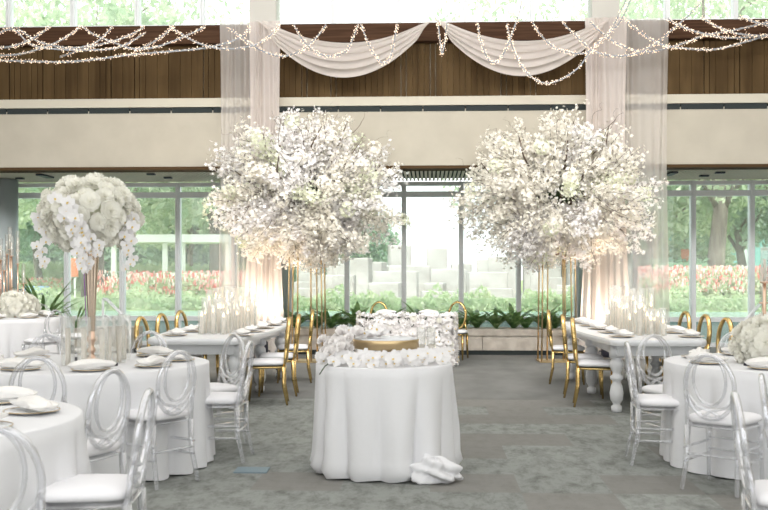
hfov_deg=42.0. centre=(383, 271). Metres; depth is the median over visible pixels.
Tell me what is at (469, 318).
leafy plant
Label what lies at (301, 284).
stone block
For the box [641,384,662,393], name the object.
seat cushion
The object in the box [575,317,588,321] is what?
napkin
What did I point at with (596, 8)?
column
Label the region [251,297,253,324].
candle
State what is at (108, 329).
candle
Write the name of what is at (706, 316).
chair
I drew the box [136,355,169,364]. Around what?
napkin
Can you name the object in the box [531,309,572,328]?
leafy plant
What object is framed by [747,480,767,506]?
seat cushion
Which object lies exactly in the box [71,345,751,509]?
floor
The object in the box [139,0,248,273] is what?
willow tree
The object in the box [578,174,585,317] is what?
shaft
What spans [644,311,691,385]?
chair
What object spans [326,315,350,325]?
leafy plant
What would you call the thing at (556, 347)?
seat cushion
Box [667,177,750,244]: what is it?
broadleaf tree
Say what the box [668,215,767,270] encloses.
glass building
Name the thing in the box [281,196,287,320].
shaft
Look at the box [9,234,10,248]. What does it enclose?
candle
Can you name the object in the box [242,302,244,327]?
candle
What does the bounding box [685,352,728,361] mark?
napkin
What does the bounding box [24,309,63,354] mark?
chair
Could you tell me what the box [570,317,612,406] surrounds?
chair
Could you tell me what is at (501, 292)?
stone block
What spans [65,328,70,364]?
candle
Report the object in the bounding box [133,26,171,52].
garland
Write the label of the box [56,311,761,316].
pool water
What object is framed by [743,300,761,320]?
handrail
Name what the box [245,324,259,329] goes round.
napkin
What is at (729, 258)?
shrub
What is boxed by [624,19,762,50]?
garland
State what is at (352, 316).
leafy plant
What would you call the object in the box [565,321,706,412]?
banquet table
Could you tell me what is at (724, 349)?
napkin
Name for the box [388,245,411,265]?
stone block
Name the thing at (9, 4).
window
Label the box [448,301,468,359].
chair
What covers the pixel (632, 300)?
candle
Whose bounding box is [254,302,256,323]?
candle
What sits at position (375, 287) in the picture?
stone block
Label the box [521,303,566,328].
leafy plant
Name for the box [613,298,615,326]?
candle
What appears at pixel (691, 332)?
napkin
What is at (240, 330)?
napkin
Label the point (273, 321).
napkin
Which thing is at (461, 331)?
seat cushion
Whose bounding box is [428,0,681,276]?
willow tree
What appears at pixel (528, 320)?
leafy plant
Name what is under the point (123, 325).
candle
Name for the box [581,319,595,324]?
napkin
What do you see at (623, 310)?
candle
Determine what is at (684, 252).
banner sign
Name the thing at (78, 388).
draped table
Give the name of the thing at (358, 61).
swag
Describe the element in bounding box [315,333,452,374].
garland
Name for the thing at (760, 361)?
napkin
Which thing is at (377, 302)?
chair
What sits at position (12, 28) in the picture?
garland
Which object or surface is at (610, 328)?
napkin
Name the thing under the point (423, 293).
stone block
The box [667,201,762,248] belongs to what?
broadleaf tree
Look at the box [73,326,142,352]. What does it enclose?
stone planter
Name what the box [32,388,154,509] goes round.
chair
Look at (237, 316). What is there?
candle
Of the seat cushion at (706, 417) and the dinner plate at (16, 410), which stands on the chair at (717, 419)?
the seat cushion at (706, 417)
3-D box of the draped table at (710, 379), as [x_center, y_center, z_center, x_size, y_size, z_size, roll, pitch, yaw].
[3.103,1.068,7.638,1.916,0.756,1.910,0,0,3]
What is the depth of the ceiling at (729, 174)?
18.70 m
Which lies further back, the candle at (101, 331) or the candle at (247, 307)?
the candle at (247, 307)
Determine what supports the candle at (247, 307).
in the glass cylinder
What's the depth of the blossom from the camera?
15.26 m
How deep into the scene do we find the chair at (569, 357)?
11.51 m
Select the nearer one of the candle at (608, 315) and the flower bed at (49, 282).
the candle at (608, 315)
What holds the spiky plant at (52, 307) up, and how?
in the plant pot
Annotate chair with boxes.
[0,425,45,509]
[8,355,66,401]
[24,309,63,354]
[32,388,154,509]
[62,325,88,353]
[84,368,130,509]
[122,350,199,490]
[130,330,167,352]
[134,316,150,352]
[155,313,202,357]
[174,310,219,382]
[206,340,254,463]
[210,334,247,443]
[246,317,291,405]
[258,314,300,396]
[277,309,314,382]
[370,301,387,313]
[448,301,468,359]
[546,310,584,384]
[560,314,603,398]
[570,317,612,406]
[624,341,679,465]
[633,334,671,443]
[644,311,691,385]
[661,314,711,383]
[680,353,762,488]
[716,317,733,352]
[730,390,767,509]
[758,373,767,447]
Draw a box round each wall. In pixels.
[0,43,767,167]
[71,320,739,342]
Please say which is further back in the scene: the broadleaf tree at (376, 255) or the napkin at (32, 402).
the broadleaf tree at (376, 255)
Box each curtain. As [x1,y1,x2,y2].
[219,22,252,357]
[244,21,284,357]
[579,17,629,359]
[625,17,669,358]
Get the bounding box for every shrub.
[19,238,57,261]
[19,239,32,263]
[28,228,151,280]
[107,246,161,274]
[133,223,208,265]
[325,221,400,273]
[668,233,737,266]
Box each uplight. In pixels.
[254,341,269,357]
[598,349,609,357]
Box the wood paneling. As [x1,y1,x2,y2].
[0,39,767,99]
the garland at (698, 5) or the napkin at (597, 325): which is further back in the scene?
the garland at (698, 5)
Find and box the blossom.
[354,310,459,366]
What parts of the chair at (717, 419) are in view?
leg, post, leg, seat, post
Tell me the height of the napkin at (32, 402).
0.064 m
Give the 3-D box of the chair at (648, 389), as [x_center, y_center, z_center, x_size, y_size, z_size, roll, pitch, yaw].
[2.369,0.990,8.313,0.432,0.926,0.496,0,0,-20]
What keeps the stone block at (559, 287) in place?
on the terrace
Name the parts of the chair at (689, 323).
leg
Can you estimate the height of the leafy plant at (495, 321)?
0.408 m
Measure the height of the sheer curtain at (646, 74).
5.625 m
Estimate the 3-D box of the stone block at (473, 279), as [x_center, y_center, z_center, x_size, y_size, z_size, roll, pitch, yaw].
[3.282,0.475,32.066,1.219,0.951,1.192,0,0,0]
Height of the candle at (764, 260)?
0.170 m
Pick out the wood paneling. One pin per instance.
(738, 69)
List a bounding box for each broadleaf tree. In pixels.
[0,0,216,287]
[19,199,76,283]
[135,187,208,265]
[197,189,208,246]
[339,221,372,257]
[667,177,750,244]
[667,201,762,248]
[668,179,767,267]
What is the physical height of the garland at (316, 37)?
0.621 m
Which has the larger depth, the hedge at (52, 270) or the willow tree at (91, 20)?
the hedge at (52, 270)
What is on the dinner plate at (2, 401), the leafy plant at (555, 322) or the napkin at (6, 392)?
the napkin at (6, 392)
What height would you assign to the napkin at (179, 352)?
0.064 m
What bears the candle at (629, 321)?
in the glass cylinder
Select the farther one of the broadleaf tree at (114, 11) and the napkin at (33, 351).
the broadleaf tree at (114, 11)
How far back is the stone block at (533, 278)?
31.02 m
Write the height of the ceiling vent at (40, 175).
0.030 m
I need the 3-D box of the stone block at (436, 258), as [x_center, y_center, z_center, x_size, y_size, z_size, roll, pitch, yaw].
[1.979,0.032,37.503,0.764,1.837,0.688,0,0,0]
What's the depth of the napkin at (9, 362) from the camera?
6.98 m
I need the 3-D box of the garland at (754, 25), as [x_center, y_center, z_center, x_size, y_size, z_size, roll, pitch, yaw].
[4.927,-3.820,16.077,3.188,0.668,0.331,0,0,0]
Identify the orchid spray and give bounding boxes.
[335,323,390,337]
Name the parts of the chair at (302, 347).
leg, seat frame, leg, post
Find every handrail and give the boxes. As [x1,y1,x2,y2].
[102,298,131,352]
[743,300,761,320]
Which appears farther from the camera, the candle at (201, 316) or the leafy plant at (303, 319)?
the leafy plant at (303, 319)
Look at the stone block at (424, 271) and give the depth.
33.63 m
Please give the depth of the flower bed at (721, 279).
26.85 m
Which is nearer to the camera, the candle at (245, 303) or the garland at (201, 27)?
the candle at (245, 303)
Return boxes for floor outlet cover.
[233,467,269,472]
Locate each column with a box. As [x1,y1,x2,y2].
[0,178,18,292]
[249,0,279,21]
[588,0,619,17]
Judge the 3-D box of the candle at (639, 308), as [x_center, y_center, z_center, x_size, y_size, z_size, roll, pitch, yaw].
[2.748,0.510,10.749,0.043,0.335,0.043,0,0,3]
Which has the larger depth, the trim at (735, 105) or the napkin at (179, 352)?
the trim at (735, 105)
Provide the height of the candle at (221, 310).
0.306 m
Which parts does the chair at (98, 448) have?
seat, leg, post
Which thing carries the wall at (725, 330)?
on the ground strip
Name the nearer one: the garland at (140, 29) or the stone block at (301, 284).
the garland at (140, 29)
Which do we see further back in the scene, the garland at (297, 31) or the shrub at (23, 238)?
the shrub at (23, 238)
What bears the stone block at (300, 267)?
on the terrace
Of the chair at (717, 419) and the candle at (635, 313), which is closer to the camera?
the chair at (717, 419)
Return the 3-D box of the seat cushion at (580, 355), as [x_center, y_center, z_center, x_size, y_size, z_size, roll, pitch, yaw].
[2.337,0.986,11.655,0.428,0.058,0.438,0,0,10]
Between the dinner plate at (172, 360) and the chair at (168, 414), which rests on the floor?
the chair at (168, 414)
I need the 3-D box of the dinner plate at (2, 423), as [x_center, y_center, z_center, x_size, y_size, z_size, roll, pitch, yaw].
[-1.770,0.680,4.394,0.268,0.015,0.266,0,0,3]
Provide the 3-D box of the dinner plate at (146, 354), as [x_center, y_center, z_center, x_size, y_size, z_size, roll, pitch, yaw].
[-1.886,0.680,8.156,0.268,0.015,0.266,0,0,3]
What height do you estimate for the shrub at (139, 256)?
5.397 m
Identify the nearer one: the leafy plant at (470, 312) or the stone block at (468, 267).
the leafy plant at (470, 312)
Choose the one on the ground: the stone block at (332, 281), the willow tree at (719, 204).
the willow tree at (719, 204)
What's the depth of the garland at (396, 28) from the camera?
16.03 m
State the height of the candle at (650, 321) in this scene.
0.206 m
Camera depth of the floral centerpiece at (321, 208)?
15.65 m
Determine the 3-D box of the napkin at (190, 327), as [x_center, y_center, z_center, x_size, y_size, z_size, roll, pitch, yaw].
[-2.202,0.628,11.420,0.145,0.064,0.340,0,0,-11]
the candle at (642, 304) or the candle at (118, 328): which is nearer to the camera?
the candle at (118, 328)
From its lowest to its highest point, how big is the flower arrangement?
0.782 m
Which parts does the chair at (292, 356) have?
leg, leg, leg, post, leg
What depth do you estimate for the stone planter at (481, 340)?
17.45 m
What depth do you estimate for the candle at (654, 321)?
11.07 m
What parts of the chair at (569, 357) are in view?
leg, post, leg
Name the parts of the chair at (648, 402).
leg, seat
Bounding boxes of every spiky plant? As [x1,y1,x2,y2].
[2,272,84,314]
[62,306,86,327]
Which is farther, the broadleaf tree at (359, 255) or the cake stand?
the broadleaf tree at (359, 255)
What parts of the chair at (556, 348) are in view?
leg, post, seat frame, leg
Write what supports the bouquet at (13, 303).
on the draped table at (13, 331)
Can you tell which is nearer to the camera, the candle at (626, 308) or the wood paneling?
the candle at (626, 308)
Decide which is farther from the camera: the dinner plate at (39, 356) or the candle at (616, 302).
the candle at (616, 302)
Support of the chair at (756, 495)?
on the floor
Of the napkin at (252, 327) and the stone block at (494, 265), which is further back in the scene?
the stone block at (494, 265)
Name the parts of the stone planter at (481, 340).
panel, panel, panel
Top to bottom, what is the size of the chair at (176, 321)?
0.961 m
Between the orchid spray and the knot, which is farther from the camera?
the orchid spray
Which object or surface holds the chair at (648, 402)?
on the floor
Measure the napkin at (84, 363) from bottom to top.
0.064 m
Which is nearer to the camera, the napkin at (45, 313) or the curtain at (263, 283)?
the napkin at (45, 313)
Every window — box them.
[0,0,767,27]
[19,180,767,346]
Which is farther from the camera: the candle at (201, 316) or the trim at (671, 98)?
the trim at (671, 98)
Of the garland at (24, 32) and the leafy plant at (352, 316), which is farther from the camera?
the leafy plant at (352, 316)
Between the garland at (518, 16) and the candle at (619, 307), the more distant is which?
the garland at (518, 16)
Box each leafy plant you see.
[283,309,318,327]
[301,307,331,326]
[315,306,347,327]
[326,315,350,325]
[334,301,376,325]
[402,301,447,313]
[443,312,483,327]
[453,307,498,327]
[471,307,516,328]
[490,303,534,327]
[505,313,544,327]
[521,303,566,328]
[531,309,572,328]
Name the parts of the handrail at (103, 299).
post, rail, rail, post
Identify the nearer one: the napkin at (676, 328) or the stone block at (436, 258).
the napkin at (676, 328)
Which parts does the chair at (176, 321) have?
leg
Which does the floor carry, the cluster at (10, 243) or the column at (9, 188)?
the column at (9, 188)
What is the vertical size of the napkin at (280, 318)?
0.064 m
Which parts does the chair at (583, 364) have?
leg, leg, post, seat frame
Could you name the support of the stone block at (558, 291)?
on the terrace
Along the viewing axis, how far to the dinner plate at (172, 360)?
7.70 m
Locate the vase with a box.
[84,251,98,358]
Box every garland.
[0,25,81,57]
[0,25,250,63]
[0,26,49,49]
[0,27,144,52]
[17,26,111,48]
[60,26,144,57]
[81,25,205,50]
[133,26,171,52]
[169,24,280,50]
[228,25,325,57]
[292,23,357,57]
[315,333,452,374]
[360,24,397,65]
[436,21,448,56]
[476,0,522,64]
[506,0,630,85]
[531,0,626,55]
[562,2,699,57]
[590,20,767,53]
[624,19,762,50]
[667,18,767,39]
[701,17,767,37]
[740,15,767,27]
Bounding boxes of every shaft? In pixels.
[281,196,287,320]
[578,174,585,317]
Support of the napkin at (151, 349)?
on the dinner plate at (146, 354)
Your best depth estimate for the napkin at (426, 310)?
15.79 m
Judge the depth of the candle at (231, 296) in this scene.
11.31 m
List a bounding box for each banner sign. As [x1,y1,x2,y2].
[71,257,77,296]
[681,249,688,261]
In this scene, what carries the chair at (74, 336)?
on the floor
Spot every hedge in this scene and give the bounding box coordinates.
[19,260,81,290]
[29,281,767,311]
[107,261,208,277]
[668,257,708,270]
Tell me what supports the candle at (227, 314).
in the glass cylinder
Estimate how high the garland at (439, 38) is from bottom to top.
0.636 m
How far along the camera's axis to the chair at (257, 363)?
10.86 m
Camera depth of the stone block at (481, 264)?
36.33 m
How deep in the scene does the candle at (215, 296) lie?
11.63 m
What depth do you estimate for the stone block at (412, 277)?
30.96 m
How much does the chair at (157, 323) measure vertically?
0.961 m
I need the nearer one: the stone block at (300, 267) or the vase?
the vase
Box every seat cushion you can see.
[24,338,60,342]
[38,474,138,502]
[62,333,88,337]
[86,436,119,456]
[122,406,188,421]
[188,354,201,356]
[206,392,244,403]
[210,382,237,391]
[246,358,283,365]
[259,352,295,358]
[277,344,307,349]
[457,329,467,333]
[553,345,584,350]
[568,353,603,359]
[578,359,610,366]
[633,394,679,406]
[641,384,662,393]
[688,409,761,425]
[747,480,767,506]
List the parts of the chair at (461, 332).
leg, leg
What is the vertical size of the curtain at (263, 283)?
5.625 m
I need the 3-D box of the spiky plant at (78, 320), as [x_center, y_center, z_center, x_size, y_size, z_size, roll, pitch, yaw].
[-5.529,0.776,17.890,0.576,0.508,0.684,0,0,35]
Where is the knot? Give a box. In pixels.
[410,454,462,484]
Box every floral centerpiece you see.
[197,106,412,362]
[442,99,668,362]
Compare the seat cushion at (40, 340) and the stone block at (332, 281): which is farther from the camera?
the stone block at (332, 281)
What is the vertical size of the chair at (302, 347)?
0.961 m
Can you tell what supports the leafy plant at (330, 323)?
on the stone planter at (481, 340)
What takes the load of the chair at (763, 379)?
on the floor
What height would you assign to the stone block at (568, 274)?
0.867 m
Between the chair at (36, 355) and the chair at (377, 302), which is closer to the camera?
the chair at (36, 355)
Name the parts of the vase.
fluted stem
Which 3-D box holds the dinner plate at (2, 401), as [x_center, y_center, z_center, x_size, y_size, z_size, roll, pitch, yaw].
[-2.018,0.680,5.268,0.268,0.015,0.266,0,0,3]
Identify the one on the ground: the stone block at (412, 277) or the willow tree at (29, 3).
the willow tree at (29, 3)
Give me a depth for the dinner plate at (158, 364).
7.28 m
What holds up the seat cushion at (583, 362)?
on the chair at (583, 364)
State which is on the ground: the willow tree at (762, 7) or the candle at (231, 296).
the willow tree at (762, 7)
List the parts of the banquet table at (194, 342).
leg, leg, leg, leg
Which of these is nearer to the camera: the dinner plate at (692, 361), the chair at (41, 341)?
the dinner plate at (692, 361)
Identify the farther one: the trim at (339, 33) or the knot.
the trim at (339, 33)
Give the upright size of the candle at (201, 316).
0.244 m
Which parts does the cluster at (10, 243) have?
rod, rod, rod, rod, rod, rod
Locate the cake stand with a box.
[353,336,418,351]
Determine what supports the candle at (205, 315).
in the glass cylinder
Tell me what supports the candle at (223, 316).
in the glass cylinder
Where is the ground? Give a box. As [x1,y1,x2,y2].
[47,280,767,311]
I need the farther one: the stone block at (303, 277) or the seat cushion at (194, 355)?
the stone block at (303, 277)
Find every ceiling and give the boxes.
[0,170,767,182]
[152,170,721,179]
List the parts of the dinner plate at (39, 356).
dish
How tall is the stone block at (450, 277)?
1.046 m
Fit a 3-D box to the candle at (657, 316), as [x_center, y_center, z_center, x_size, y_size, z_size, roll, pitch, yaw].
[2.989,0.557,10.908,0.043,0.242,0.043,0,0,3]
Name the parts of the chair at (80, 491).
seat, post, leg, post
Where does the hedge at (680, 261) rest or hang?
on the ground
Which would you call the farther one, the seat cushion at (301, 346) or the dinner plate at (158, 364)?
the seat cushion at (301, 346)
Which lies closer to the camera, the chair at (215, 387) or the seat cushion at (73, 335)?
the chair at (215, 387)
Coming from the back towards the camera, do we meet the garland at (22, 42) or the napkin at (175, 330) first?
the garland at (22, 42)
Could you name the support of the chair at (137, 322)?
on the floor
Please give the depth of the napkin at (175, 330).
10.60 m
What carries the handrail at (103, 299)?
on the floor
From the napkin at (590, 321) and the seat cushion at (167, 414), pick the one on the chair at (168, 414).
the seat cushion at (167, 414)
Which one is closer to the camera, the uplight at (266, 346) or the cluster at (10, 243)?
the cluster at (10, 243)
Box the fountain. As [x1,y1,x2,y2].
[19,286,49,296]
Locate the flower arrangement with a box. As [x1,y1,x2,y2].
[30,172,145,273]
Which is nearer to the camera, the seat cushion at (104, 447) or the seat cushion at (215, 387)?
the seat cushion at (104, 447)
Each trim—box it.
[0,19,767,47]
[0,94,767,108]
[0,103,767,113]
[0,164,767,172]
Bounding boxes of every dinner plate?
[0,399,15,403]
[0,421,13,428]
[1,367,40,370]
[3,407,59,414]
[14,355,49,358]
[71,367,109,371]
[135,363,171,367]
[136,353,168,356]
[162,334,187,335]
[170,358,194,361]
[229,334,253,335]
[609,335,633,336]
[678,335,703,337]
[689,360,725,363]
[747,366,767,369]
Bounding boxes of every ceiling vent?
[36,174,53,177]
[667,172,677,175]
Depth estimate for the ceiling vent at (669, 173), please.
17.74 m
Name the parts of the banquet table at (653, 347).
leg, leg, leg, leg, leg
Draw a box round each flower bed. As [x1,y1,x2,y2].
[20,277,73,294]
[97,269,218,296]
[669,265,767,297]
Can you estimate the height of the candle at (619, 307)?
0.305 m
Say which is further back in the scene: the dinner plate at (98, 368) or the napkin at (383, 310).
the napkin at (383, 310)
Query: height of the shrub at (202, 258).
6.230 m
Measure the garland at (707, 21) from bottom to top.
0.390 m
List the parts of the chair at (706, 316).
leg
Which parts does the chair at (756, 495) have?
post, post, seat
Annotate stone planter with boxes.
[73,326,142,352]
[285,326,578,354]
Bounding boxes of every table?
[0,315,66,357]
[0,353,214,480]
[0,400,96,509]
[148,321,286,409]
[310,360,462,482]
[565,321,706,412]
[659,353,767,480]
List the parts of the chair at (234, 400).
seat, leg, leg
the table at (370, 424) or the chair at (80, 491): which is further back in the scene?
the table at (370, 424)
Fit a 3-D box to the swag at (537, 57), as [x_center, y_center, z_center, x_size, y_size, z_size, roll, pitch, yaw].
[2.283,-3.711,16.364,3.120,0.999,0.157,0,0,3]
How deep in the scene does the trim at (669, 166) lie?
17.16 m
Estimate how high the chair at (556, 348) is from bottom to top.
0.961 m
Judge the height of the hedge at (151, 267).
1.508 m
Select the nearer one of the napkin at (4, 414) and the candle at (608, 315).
the napkin at (4, 414)
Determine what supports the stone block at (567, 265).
on the terrace
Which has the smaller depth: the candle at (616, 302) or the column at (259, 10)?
the candle at (616, 302)
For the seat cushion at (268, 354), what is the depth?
11.66 m
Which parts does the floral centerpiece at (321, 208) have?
post, post, post, plate, post, post, post, post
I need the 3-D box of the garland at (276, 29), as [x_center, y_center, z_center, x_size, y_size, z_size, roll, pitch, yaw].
[-2.584,-3.780,16.079,1.812,0.502,0.339,0,0,1]
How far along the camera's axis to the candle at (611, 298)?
12.30 m
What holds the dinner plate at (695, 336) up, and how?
on the banquet table at (653, 347)
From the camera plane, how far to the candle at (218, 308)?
11.16 m
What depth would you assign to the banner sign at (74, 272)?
33.92 m
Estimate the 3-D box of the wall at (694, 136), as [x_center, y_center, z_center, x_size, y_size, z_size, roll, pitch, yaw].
[0.789,-2.970,17.182,20.400,2.320,0.400,0,0,3]
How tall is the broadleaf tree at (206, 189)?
8.166 m
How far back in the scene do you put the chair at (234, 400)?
7.64 m
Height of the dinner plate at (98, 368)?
0.015 m
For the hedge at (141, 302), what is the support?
on the ground
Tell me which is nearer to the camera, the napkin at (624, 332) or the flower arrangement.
the flower arrangement
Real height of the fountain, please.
0.965 m
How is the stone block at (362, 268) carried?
on the terrace
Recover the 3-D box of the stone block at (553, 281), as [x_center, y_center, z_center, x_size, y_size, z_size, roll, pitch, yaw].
[5.672,0.566,33.401,0.779,0.769,0.884,0,0,11]
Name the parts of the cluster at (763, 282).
rod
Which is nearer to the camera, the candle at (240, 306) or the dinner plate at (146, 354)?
the dinner plate at (146, 354)
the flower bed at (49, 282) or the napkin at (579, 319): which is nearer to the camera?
the napkin at (579, 319)
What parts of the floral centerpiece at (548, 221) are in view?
post, post, post, plate, post, post, post, post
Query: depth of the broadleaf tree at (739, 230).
41.32 m
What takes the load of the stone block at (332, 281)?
on the terrace
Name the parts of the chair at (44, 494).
post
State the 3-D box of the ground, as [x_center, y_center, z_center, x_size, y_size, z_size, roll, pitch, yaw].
[3.304,1.250,71.924,160.000,0.600,95.000,0,0,3]
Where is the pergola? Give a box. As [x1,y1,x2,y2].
[111,234,218,278]
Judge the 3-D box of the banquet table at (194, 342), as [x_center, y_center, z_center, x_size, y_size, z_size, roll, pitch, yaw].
[-1.885,1.067,12.149,1.220,0.765,3.800,0,0,3]
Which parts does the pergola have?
post, post, post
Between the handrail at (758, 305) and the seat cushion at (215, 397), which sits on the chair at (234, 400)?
the seat cushion at (215, 397)
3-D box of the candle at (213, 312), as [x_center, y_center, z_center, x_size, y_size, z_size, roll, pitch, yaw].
[-1.879,0.536,10.996,0.043,0.284,0.043,0,0,3]
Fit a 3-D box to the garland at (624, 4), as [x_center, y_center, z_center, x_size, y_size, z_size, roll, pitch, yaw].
[3.173,-3.973,16.076,1.588,1.045,0.327,0,0,0]
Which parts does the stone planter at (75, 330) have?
panel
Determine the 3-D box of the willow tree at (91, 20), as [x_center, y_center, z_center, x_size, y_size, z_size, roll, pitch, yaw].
[-13.258,-4.619,36.149,9.607,11.168,8.789,0,0,-25]
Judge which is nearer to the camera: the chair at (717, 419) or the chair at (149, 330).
the chair at (717, 419)
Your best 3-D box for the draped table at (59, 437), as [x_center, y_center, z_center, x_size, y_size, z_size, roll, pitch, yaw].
[-2.335,1.068,4.733,1.930,0.756,1.914,0,0,3]
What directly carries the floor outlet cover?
on the floor
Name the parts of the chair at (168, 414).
leg, post, seat, post, leg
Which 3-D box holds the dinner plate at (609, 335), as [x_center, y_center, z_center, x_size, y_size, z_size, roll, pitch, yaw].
[2.494,0.675,10.497,0.268,0.015,0.266,0,0,3]
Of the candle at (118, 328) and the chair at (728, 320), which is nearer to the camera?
the candle at (118, 328)
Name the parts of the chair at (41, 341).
seat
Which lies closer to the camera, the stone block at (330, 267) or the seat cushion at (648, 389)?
the seat cushion at (648, 389)
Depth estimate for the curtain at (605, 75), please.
16.45 m
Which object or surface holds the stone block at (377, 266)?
on the terrace
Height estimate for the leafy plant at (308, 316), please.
0.388 m
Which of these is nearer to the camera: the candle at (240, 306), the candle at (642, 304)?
the candle at (642, 304)
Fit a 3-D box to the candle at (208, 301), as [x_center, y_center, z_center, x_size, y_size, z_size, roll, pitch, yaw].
[-1.984,0.473,11.342,0.043,0.410,0.043,0,0,3]
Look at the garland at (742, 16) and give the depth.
15.99 m
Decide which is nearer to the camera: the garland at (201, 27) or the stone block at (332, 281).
the garland at (201, 27)
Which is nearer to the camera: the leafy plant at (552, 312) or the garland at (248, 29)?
the garland at (248, 29)
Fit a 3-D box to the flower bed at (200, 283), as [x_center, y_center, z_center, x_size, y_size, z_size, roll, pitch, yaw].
[-5.677,0.549,28.181,4.499,1.264,3.576,0,0,3]
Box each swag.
[254,18,435,77]
[430,16,614,75]
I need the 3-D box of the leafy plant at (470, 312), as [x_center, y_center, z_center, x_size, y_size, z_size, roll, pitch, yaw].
[1.654,0.770,17.984,0.896,0.520,0.874,0,0,-10]
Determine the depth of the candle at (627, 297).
12.66 m
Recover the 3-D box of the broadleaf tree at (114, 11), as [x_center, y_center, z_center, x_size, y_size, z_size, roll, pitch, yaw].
[-8.200,-3.603,28.903,7.548,9.126,7.982,0,0,-31]
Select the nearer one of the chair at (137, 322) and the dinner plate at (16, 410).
the dinner plate at (16, 410)
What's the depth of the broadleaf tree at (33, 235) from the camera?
42.70 m
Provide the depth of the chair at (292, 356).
11.67 m
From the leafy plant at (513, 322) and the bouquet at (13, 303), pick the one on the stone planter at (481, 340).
the leafy plant at (513, 322)
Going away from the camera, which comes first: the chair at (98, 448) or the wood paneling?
the chair at (98, 448)
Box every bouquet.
[0,288,41,317]
[727,311,767,362]
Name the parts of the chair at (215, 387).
leg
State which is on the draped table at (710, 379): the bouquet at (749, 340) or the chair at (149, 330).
the bouquet at (749, 340)
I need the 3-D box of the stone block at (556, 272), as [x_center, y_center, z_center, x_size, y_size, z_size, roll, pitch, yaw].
[5.867,0.110,37.205,1.359,1.681,0.713,0,0,3]
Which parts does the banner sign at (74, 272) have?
panel, post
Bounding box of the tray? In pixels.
[22,286,48,290]
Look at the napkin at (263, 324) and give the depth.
11.93 m
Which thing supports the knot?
on the floor
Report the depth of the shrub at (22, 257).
54.90 m
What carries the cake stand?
on the table at (370, 424)
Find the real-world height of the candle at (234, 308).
0.305 m
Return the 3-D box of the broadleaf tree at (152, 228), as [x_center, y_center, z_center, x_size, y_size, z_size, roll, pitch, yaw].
[-10.060,-3.364,52.094,7.150,8.646,7.562,0,0,6]
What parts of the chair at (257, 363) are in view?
leg, leg, seat frame, leg, post, leg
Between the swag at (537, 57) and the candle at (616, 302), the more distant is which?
the swag at (537, 57)
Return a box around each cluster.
[0,234,25,317]
[759,259,767,315]
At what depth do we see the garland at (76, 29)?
16.01 m
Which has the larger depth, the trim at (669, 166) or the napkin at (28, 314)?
the trim at (669, 166)
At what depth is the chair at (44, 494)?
3.53 m
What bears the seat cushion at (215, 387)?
on the chair at (215, 387)
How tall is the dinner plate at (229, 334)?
0.015 m
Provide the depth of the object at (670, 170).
18.88 m
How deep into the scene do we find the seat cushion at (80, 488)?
4.40 m
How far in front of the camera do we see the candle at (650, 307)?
11.24 m
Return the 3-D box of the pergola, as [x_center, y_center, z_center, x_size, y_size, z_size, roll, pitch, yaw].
[-7.627,-0.195,36.902,4.319,2.290,2.400,0,0,3]
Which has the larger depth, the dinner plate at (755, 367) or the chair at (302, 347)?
the chair at (302, 347)
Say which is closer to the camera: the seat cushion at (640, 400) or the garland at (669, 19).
the seat cushion at (640, 400)
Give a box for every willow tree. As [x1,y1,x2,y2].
[0,0,215,296]
[3,2,132,228]
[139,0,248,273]
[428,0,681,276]
[558,0,767,268]
[674,0,767,214]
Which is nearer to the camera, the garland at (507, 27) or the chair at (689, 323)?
the chair at (689, 323)
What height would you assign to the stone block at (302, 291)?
0.485 m
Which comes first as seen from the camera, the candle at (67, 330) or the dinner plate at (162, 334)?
the candle at (67, 330)
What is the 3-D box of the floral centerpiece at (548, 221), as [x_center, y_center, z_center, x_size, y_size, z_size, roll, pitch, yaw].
[2.724,-0.654,16.128,3.686,4.208,3.326,0,0,-11]
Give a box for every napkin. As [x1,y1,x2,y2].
[0,358,44,366]
[0,386,37,398]
[0,412,8,418]
[9,395,58,410]
[13,347,48,356]
[20,312,37,316]
[43,311,54,314]
[67,359,116,368]
[74,345,115,352]
[136,346,173,353]
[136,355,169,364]
[168,328,185,333]
[169,350,187,358]
[185,324,197,329]
[233,328,250,333]
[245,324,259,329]
[256,321,269,326]
[265,319,281,323]
[275,316,286,320]
[376,309,395,312]
[419,309,437,312]
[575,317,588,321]
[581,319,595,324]
[589,322,606,327]
[603,325,618,331]
[612,329,632,335]
[665,325,687,331]
[681,329,700,335]
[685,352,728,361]
[689,347,709,352]
[721,347,728,351]
[744,357,767,365]
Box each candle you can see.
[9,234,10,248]
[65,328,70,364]
[81,329,86,359]
[99,329,104,359]
[106,327,111,360]
[116,326,121,361]
[122,324,125,358]
[200,313,203,333]
[203,311,206,332]
[207,297,210,331]
[211,309,214,333]
[214,294,217,329]
[216,305,219,332]
[220,306,222,331]
[222,313,225,333]
[225,299,228,313]
[226,310,229,332]
[230,294,233,331]
[234,308,235,329]
[236,312,238,329]
[239,302,241,327]
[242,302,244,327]
[244,300,246,326]
[247,307,248,325]
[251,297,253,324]
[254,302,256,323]
[607,310,609,325]
[610,296,613,325]
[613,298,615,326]
[615,300,618,327]
[618,304,620,328]
[622,305,624,328]
[625,304,627,329]
[626,293,628,312]
[628,317,630,331]
[631,296,634,332]
[634,309,637,333]
[638,304,641,334]
[640,304,643,332]
[645,313,648,333]
[649,303,652,319]
[649,317,652,334]
[653,316,655,332]
[656,314,659,333]
[661,320,664,334]
[763,259,765,280]
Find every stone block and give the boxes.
[294,282,314,294]
[296,258,323,273]
[296,273,325,293]
[296,288,318,297]
[325,275,355,297]
[327,262,331,274]
[332,258,372,297]
[369,282,400,297]
[373,262,386,281]
[374,271,418,297]
[387,266,430,296]
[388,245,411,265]
[421,291,456,297]
[424,283,445,290]
[426,248,446,268]
[431,269,466,297]
[451,264,471,271]
[466,272,507,297]
[472,288,512,297]
[476,259,487,271]
[488,256,515,297]
[523,258,560,295]
[530,270,548,297]
[534,290,572,297]
[549,277,561,289]
[556,285,572,289]
[566,258,572,284]
[568,274,572,284]

